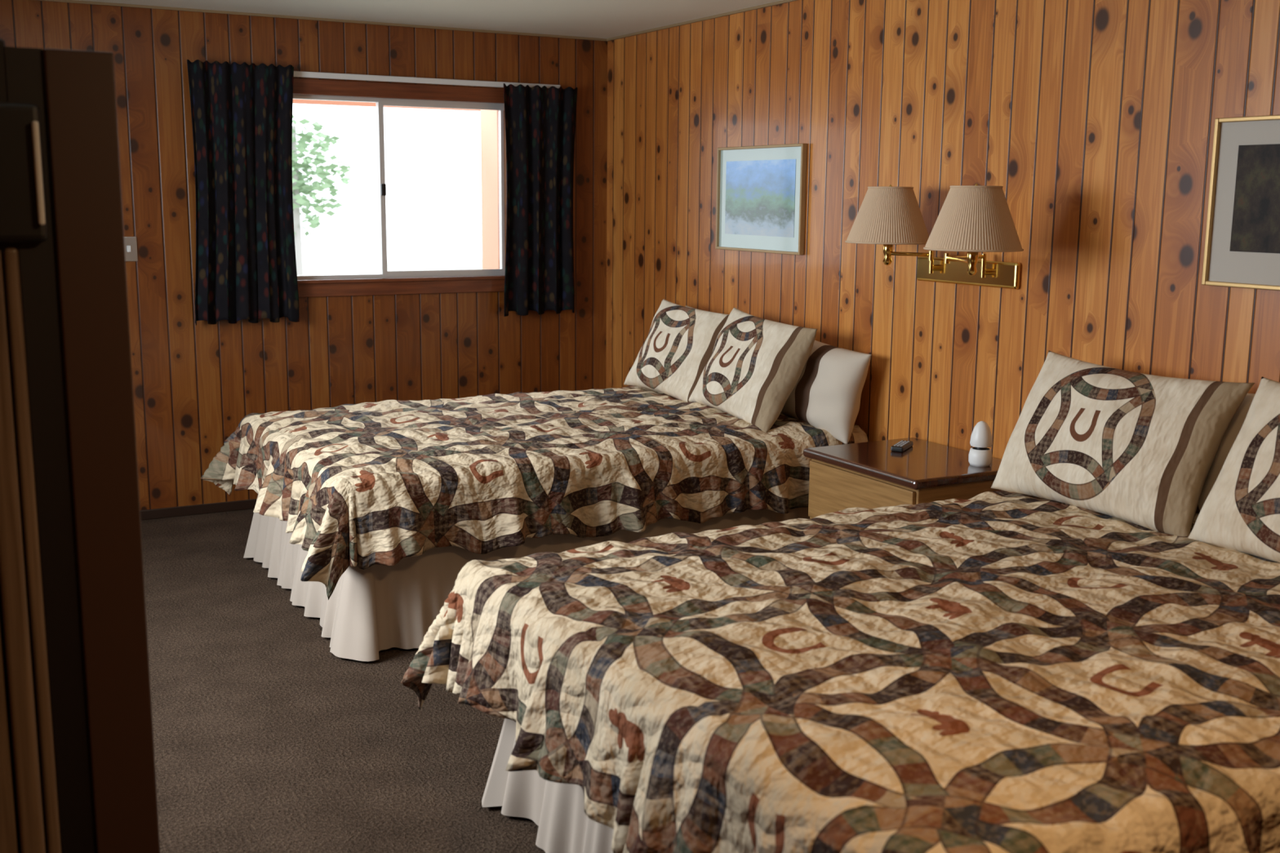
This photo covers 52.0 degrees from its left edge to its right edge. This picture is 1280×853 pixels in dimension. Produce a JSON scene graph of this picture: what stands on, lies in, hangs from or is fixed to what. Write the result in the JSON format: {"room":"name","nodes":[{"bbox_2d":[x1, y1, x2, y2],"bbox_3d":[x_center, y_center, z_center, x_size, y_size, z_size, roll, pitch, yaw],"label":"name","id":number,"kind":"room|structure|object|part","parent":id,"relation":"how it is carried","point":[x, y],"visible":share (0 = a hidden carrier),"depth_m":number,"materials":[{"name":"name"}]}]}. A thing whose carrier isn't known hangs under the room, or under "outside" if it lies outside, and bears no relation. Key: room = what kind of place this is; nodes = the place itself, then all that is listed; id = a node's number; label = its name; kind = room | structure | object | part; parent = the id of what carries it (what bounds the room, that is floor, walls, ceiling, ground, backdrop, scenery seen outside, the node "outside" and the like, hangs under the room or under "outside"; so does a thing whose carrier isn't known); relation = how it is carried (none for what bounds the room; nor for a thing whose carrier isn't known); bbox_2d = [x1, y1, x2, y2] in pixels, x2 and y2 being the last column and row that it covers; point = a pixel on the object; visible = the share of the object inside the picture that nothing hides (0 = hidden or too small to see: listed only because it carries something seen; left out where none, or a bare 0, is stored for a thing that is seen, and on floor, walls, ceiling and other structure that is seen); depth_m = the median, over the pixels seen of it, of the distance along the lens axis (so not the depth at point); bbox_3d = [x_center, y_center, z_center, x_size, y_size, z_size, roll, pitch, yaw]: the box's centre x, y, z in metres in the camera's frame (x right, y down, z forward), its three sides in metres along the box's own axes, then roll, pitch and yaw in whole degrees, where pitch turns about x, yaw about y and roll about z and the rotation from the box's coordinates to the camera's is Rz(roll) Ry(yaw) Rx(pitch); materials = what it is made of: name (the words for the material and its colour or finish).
{"room":"hotel room","nodes":[
{"label":"hotel room","id":0,"kind":"room"},
{"bbox_2d":[0,0,607,510],"bbox_3d":[-1.931,-0.797,6.574,4.140,2.440,0.120,-5,11,-28],"label":"wall","id":1,"kind":"structure","parent":0,"point":[193,385],"depth_m":6.59,"materials":[{"name":"brown wood"}]},
{"bbox_2d":[124,236,137,261],"bbox_3d":[-2.420,-0.840,6.216,0.076,0.116,0.020,-5,11,-28],"label":"light switch","id":2,"kind":"object","parent":1,"relation":"attached to","point":[131,242],"visible":0.74,"depth_m":6.22,"materials":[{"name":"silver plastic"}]},
{"bbox_2d":[140,498,257,520],"bbox_3d":[-1.911,0.390,6.724,3.900,0.050,0.012,-5,11,-28],"label":"baseboard","id":3,"kind":"structure","parent":1,"relation":"attached to","point":[188,510],"depth_m":6.56,"materials":[{"name":"brown wood"}]},
{"bbox_2d":[380,183,386,195],"bbox_3d":[-1.324,-1.223,6.775,0.024,0.060,0.020,-5,11,-28],"label":"latch","id":4,"kind":"object","parent":1,"relation":"attached to","point":[383,186],"visible":1,"depth_m":6.77,"materials":[{"name":"black plastic"}]},
{"bbox_2d":[293,93,505,279],"bbox_3d":[-1.340,-1.228,6.804,1.360,0.920,0.052,-5,11,-28],"label":"frame","id":5,"kind":"object","parent":1,"relation":"attached to","point":[380,102],"visible":0.63,"depth_m":6.84,"materials":[{"name":"white metal"}]},
{"bbox_2d":[293,78,506,297],"bbox_3d":[-1.315,-1.218,6.759,1.500,1.075,0.018,-5,11,-28],"label":"window frame","id":6,"kind":"structure","parent":1,"relation":"attached to","point":[300,86],"depth_m":6.78,"materials":[{"name":"brown wood"}]},
{"bbox_2d":[297,275,504,284],"bbox_3d":[-1.320,-0.764,6.840,1.420,0.018,0.055,-5,11,-28],"label":"sill","id":7,"kind":"structure","parent":1,"relation":"attached to","point":[494,277],"depth_m":6.85,"materials":[{"name":"brown wood"}]},
{"bbox_2d":[323,99,500,250],"bbox_3d":[-1.342,-1.229,6.806,1.320,0.880,0.003,-5,11,-28],"label":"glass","id":8,"kind":"object","parent":1,"relation":"attached to","point":[323,100],"visible":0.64,"depth_m":7.09,"materials":[{"name":"glass"}]},
{"bbox_2d":[293,71,560,88],"bbox_3d":[-1.267,-1.766,6.667,1.900,0.028,0.008,-5,11,-28],"label":"curtain rod","id":9,"kind":"object","parent":1,"relation":"attached to","point":[296,73],"visible":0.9,"depth_m":6.71,"materials":[{"name":"white plastic"}]},
{"bbox_2d":[186,59,299,325],"bbox_3d":[-1.915,-1.123,6.364,0.515,1.248,0.066,-5,11,-28],"label":"curtain","id":10,"kind":"object","parent":9,"relation":"hanging from","point":[242,114],"visible":1,"depth_m":6.36,"materials":[{"name":"fabric"}]},
{"bbox_2d":[503,83,577,316],"bbox_3d":[-0.542,-1.218,7.106,0.458,1.223,0.072,-5,11,-28],"label":"curtain","id":11,"kind":"object","parent":9,"relation":"hanging from","point":[540,122],"visible":1,"depth_m":7.10,"materials":[{"name":"fabric"}]},
{"bbox_2d":[480,109,498,269],"bbox_3d":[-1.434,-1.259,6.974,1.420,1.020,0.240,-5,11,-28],"label":"post","id":12,"kind":"object","parent":1,"relation":"attached to","point":[489,169],"depth_m":7.29,"materials":[{"name":"beige wood"}]},
{"bbox_2d":[140,508,545,852],"bbox_3d":[-0.077,1.064,3.412,4.140,0.100,7.940,-5,11,-28],"label":"floor","id":13,"kind":"structure","parent":0,"point":[267,740],"depth_m":3.92,"materials":[{"name":"carpet"}]},
{"bbox_2d":[43,48,159,852],"bbox_3d":[-0.992,0.239,2.455,0.113,1.820,0.034,-5,11,-28],"label":"stile","id":14,"kind":"object","parent":13,"relation":"on","point":[81,91],"visible":1,"depth_m":2.40,"materials":[{"name":"brown wood"}]},
{"bbox_2d":[200,385,867,661],"bbox_3d":[-0.482,0.275,5.604,2.388,0.688,1.805,-5,11,-28],"label":"bed","id":15,"kind":"object","parent":13,"relation":"on","point":[371,514],"visible":0.84,"depth_m":4.92,"materials":[{"name":"beige"}]},
{"bbox_2d":[623,298,729,402],"bbox_3d":[0.184,-0.354,6.214,0.274,0.448,0.678,-5,12,-31],"label":"pillow sham","id":16,"kind":"object","parent":15,"relation":"on","point":[679,344],"visible":0.82,"depth_m":6.11,"materials":[{"name":"beige fabric"}]},
{"bbox_2d":[688,306,817,432],"bbox_3d":[0.461,-0.254,5.657,0.288,0.459,0.738,-4,11,-24],"label":"pillow sham","id":17,"kind":"object","parent":15,"relation":"on","point":[755,363],"visible":1,"depth_m":5.48,"materials":[{"name":"beige fabric"}]},
{"bbox_2d":[781,340,871,444],"bbox_3d":[0.712,-0.196,5.598,0.243,0.380,0.740,9,10,-30],"label":"pillow","id":18,"kind":"object","parent":15,"relation":"on","point":[826,395],"depth_m":5.34,"materials":[{"name":"white fabric"}]},
{"bbox_2d":[400,489,1279,852],"bbox_3d":[0.851,0.714,3.175,2.388,0.688,2.117,-5,11,-28],"label":"bed","id":19,"kind":"object","parent":13,"relation":"on","point":[1002,671],"visible":0.94,"depth_m":2.67,"materials":[{"name":"beige"}]},
{"bbox_2d":[991,350,1254,536],"bbox_3d":[1.430,0.038,3.955,0.283,0.450,0.748,-5,12,-31],"label":"pillow sham","id":20,"kind":"object","parent":19,"relation":"on","point":[1140,449],"visible":1,"depth_m":3.84,"materials":[{"name":"beige fabric"}]},
{"bbox_2d":[1187,376,1279,562],"bbox_3d":[1.777,0.156,3.300,0.294,0.465,0.752,-4,11,-25],"label":"pillow sham","id":21,"kind":"object","parent":19,"relation":"on","point":[1241,512],"visible":1,"depth_m":3.46,"materials":[{"name":"beige fabric"}]},
{"bbox_2d":[803,437,1002,519],"bbox_3d":[0.997,0.436,4.845,0.538,0.660,0.650,-5,11,-28],"label":"nightstand","id":22,"kind":"object","parent":13,"relation":"on","point":[868,474],"visible":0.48,"depth_m":4.69,"materials":[{"name":"brown wood"}]},
{"bbox_3d":[0.783,0.408,4.722,0.016,0.475,0.590,-5,11,-28],"label":"drawer","id":23,"kind":"part","parent":22,"relation":"part of","materials":[{"name":"brown wood"}]},
{"bbox_2d":[890,440,913,452],"bbox_3d":[0.987,0.072,4.942,0.048,0.023,0.150,5,11,26],"label":"remote control","id":24,"kind":"object","parent":22,"relation":"on","point":[900,446],"visible":1,"depth_m":4.90,"materials":[{"name":"black plastic"}]},
{"bbox_2d":[968,421,992,466],"bbox_3d":[1.205,0.059,4.638,0.082,0.159,0.082,-5,11,-28],"label":"air freshener","id":25,"kind":"object","parent":22,"relation":"on","point":[980,455],"visible":1,"depth_m":4.61,"materials":[{"name":"white plastic"}]},
{"bbox_2d":[80,0,781,38],"bbox_3d":[-0.054,-1.438,2.973,4.140,0.100,7.940,-5,11,-28],"label":"ceiling","id":26,"kind":"structure","parent":0,"point":[600,19],"depth_m":6.17,"materials":[{"name":"white paint"}]},
{"bbox_2d":[605,0,1279,459],"bbox_3d":[1.700,-0.337,4.140,0.120,2.440,7.700,-5,11,-28],"label":"wall","id":27,"kind":"structure","parent":0,"point":[1094,120],"depth_m":4.89,"materials":[{"name":"brown wood"}]},
{"bbox_2d":[37,0,797,40],"bbox_3d":[-0.055,-1.383,2.983,3.900,0.012,7.700,-5,11,-28],"label":"trim","id":28,"kind":"structure","parent":27,"relation":"attached to","point":[781,2],"depth_m":6.43,"materials":[{"name":"brown"}]},
{"bbox_2d":[715,142,807,254],"bbox_3d":[0.545,-1.044,6.023,0.026,0.480,0.700,-5,11,-28],"label":"framed picture","id":29,"kind":"object","parent":27,"relation":"attached to","point":[761,202],"visible":1,"depth_m":6.00,"materials":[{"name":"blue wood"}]},
{"bbox_2d":[724,159,795,237],"bbox_3d":[0.545,-1.048,6.022,0.002,0.340,0.570,-5,11,-28],"label":"print","id":30,"kind":"object","parent":29,"relation":"attached to","point":[760,194],"depth_m":6.01},
{"bbox_2d":[844,183,1023,288],"bbox_3d":[1.041,-0.670,4.630,0.529,0.365,0.938,-5,11,-28],"label":"wall lamp","id":31,"kind":"object","parent":27,"relation":"attached to","point":[975,219],"visible":1,"depth_m":4.71,"materials":[{"name":"beige fabric"}]},
{"bbox_2d":[882,244,893,265],"bbox_3d":[0.931,-0.661,4.929,0.036,0.112,0.036,-5,11,-28],"label":"socket","id":32,"kind":"object","parent":31,"relation":"attached to","point":[887,248],"depth_m":4.92,"materials":[{"name":"gold metal"}]},
{"bbox_3d":[0.932,-0.791,4.907,0.314,0.205,0.314,-5,11,-28],"label":"lamp shade","id":33,"kind":"part","parent":31,"relation":"part of","materials":[{"name":"beige fabric"}]},
{"bbox_3d":[1.012,-0.648,4.920,0.167,0.014,0.140,3,10,14],"label":"arm","id":34,"kind":"part","parent":31,"relation":"part of","materials":[{"name":"gold metal"}]},
{"bbox_3d":[1.104,-0.623,4.974,0.018,0.085,0.018,-5,11,-28],"label":"post","id":35,"kind":"part","parent":31,"relation":"part of","materials":[{"name":"gold metal"}]},
{"bbox_3d":[1.113,-0.581,4.544,0.126,0.014,0.439,4,11,19],"label":"arm","id":36,"kind":"part","parent":31,"relation":"part of","materials":[{"name":"gold metal"}]},
{"bbox_3d":[1.210,-0.573,4.867,0.022,0.095,0.540,-5,11,-28],"label":"plate","id":37,"kind":"part","parent":31,"relation":"part of","materials":[{"name":"gold metal"}]},
{"bbox_2d":[966,251,978,275],"bbox_3d":[1.095,-0.553,4.322,0.036,0.112,0.036,-5,11,-28],"label":"socket","id":38,"kind":"object","parent":31,"relation":"attached to","point":[972,257],"depth_m":4.31,"materials":[{"name":"gold metal"}]},
{"bbox_3d":[1.096,-0.683,4.300,0.314,0.205,0.314,-5,11,-28],"label":"lamp shade","id":39,"kind":"part","parent":31,"relation":"part of","materials":[{"name":"beige fabric"}]},
{"bbox_3d":[1.238,-0.580,4.731,0.018,0.085,0.018,-5,11,-28],"label":"post","id":40,"kind":"part","parent":31,"relation":"part of","materials":[{"name":"gold metal"}]},
{"bbox_2d":[1201,114,1279,290],"bbox_3d":[1.883,-0.611,3.596,0.026,0.490,0.750,-5,11,-28],"label":"framed picture","id":41,"kind":"object","parent":27,"relation":"attached to","point":[1242,249],"visible":1,"depth_m":3.82,"materials":[{"name":"gold metal"}]},
{"bbox_2d":[1229,143,1279,253],"bbox_3d":[1.884,-0.623,3.595,0.002,0.306,0.590,-5,11,-28],"label":"print","id":42,"kind":"object","parent":41,"relation":"attached to","point":[1255,177],"depth_m":3.79},
{"bbox_2d":[1195,393,1255,513],"bbox_3d":[1.622,0.055,4.018,0.163,0.400,0.700,4,7,-29],"label":"pillow","id":43,"kind":"object","parent":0,"point":[1234,427],"depth_m":3.78,"materials":[{"name":"brown fabric"}]},
{"bbox_3d":[-1.832,-0.037,2.245,0.120,2.440,7.700,-5,11,-28],"label":"wall","id":44,"kind":"structure","parent":0,"visible":0},
{"bbox_2d":[0,247,61,852],"bbox_3d":[-1.326,0.418,2.285,0.538,1.440,0.033,-5,11,-28],"label":"trim","id":45,"kind":"structure","parent":44,"relation":"attached to","point":[12,576],"depth_m":2.38,"materials":[{"name":"brown wood"}]},
{"bbox_2d":[0,40,62,852],"bbox_3d":[-1.375,0.265,2.257,0.630,1.830,0.019,-5,11,-28],"label":"slab","id":46,"kind":"object","parent":44,"relation":"attached to","point":[3,85],"visible":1,"depth_m":2.39,"materials":[{"name":"black wood"}]},
{"bbox_2d":[0,102,48,242],"bbox_3d":[-1.087,-0.433,2.244,0.127,0.235,0.060,-5,11,-28],"label":"case","id":47,"kind":"object","parent":46,"relation":"attached to","point":[19,217],"depth_m":2.25,"materials":[{"name":"black plastic"}]},
{"bbox_3d":[-1.032,-0.434,2.251,0.010,0.175,0.020,-5,11,-28],"label":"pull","id":48,"kind":"part","parent":47,"relation":"part of","materials":[{"name":"metal"}]},
{"bbox_2d":[4,46,97,852],"bbox_3d":[-1.071,0.244,2.419,0.060,1.820,0.022,-5,11,-28],"label":"edge recess","id":49,"kind":"object","parent":46,"relation":"attached to","point":[24,66],"visible":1,"depth_m":2.39,"materials":[{"name":"black wood"}]},
{"label":"outside","id":50,"kind":"structure","parent":0,"visible":0},
{"bbox_2d":[293,98,480,111],"bbox_3d":[-2.280,-1.860,7.162,4.600,0.155,0.040,-5,11,-28],"label":"fascia","id":51,"kind":"object","parent":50,"point":[295,100],"depth_m":7.49,"materials":[{"name":"brown"}]},
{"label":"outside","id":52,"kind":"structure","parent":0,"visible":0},
{"bbox_2d":[302,259,482,275],"bbox_3d":[-7.432,-1.752,20.816,28.000,0.100,29.700,-5,11,-28],"label":"ground","id":53,"kind":"structure","parent":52,"point":[345,267],"depth_m":34.73,"materials":[{"name":"white"}]},
{"bbox_2d":[292,114,351,275],"bbox_3d":[-3.779,-2.057,14.485,1.237,2.754,1.265,-5,11,-28],"label":"tree","id":54,"kind":"object","parent":53,"relation":"on","point":[299,185],"visible":0.51,"depth_m":14.34,"materials":[{"name":"green plant"}]}
]}

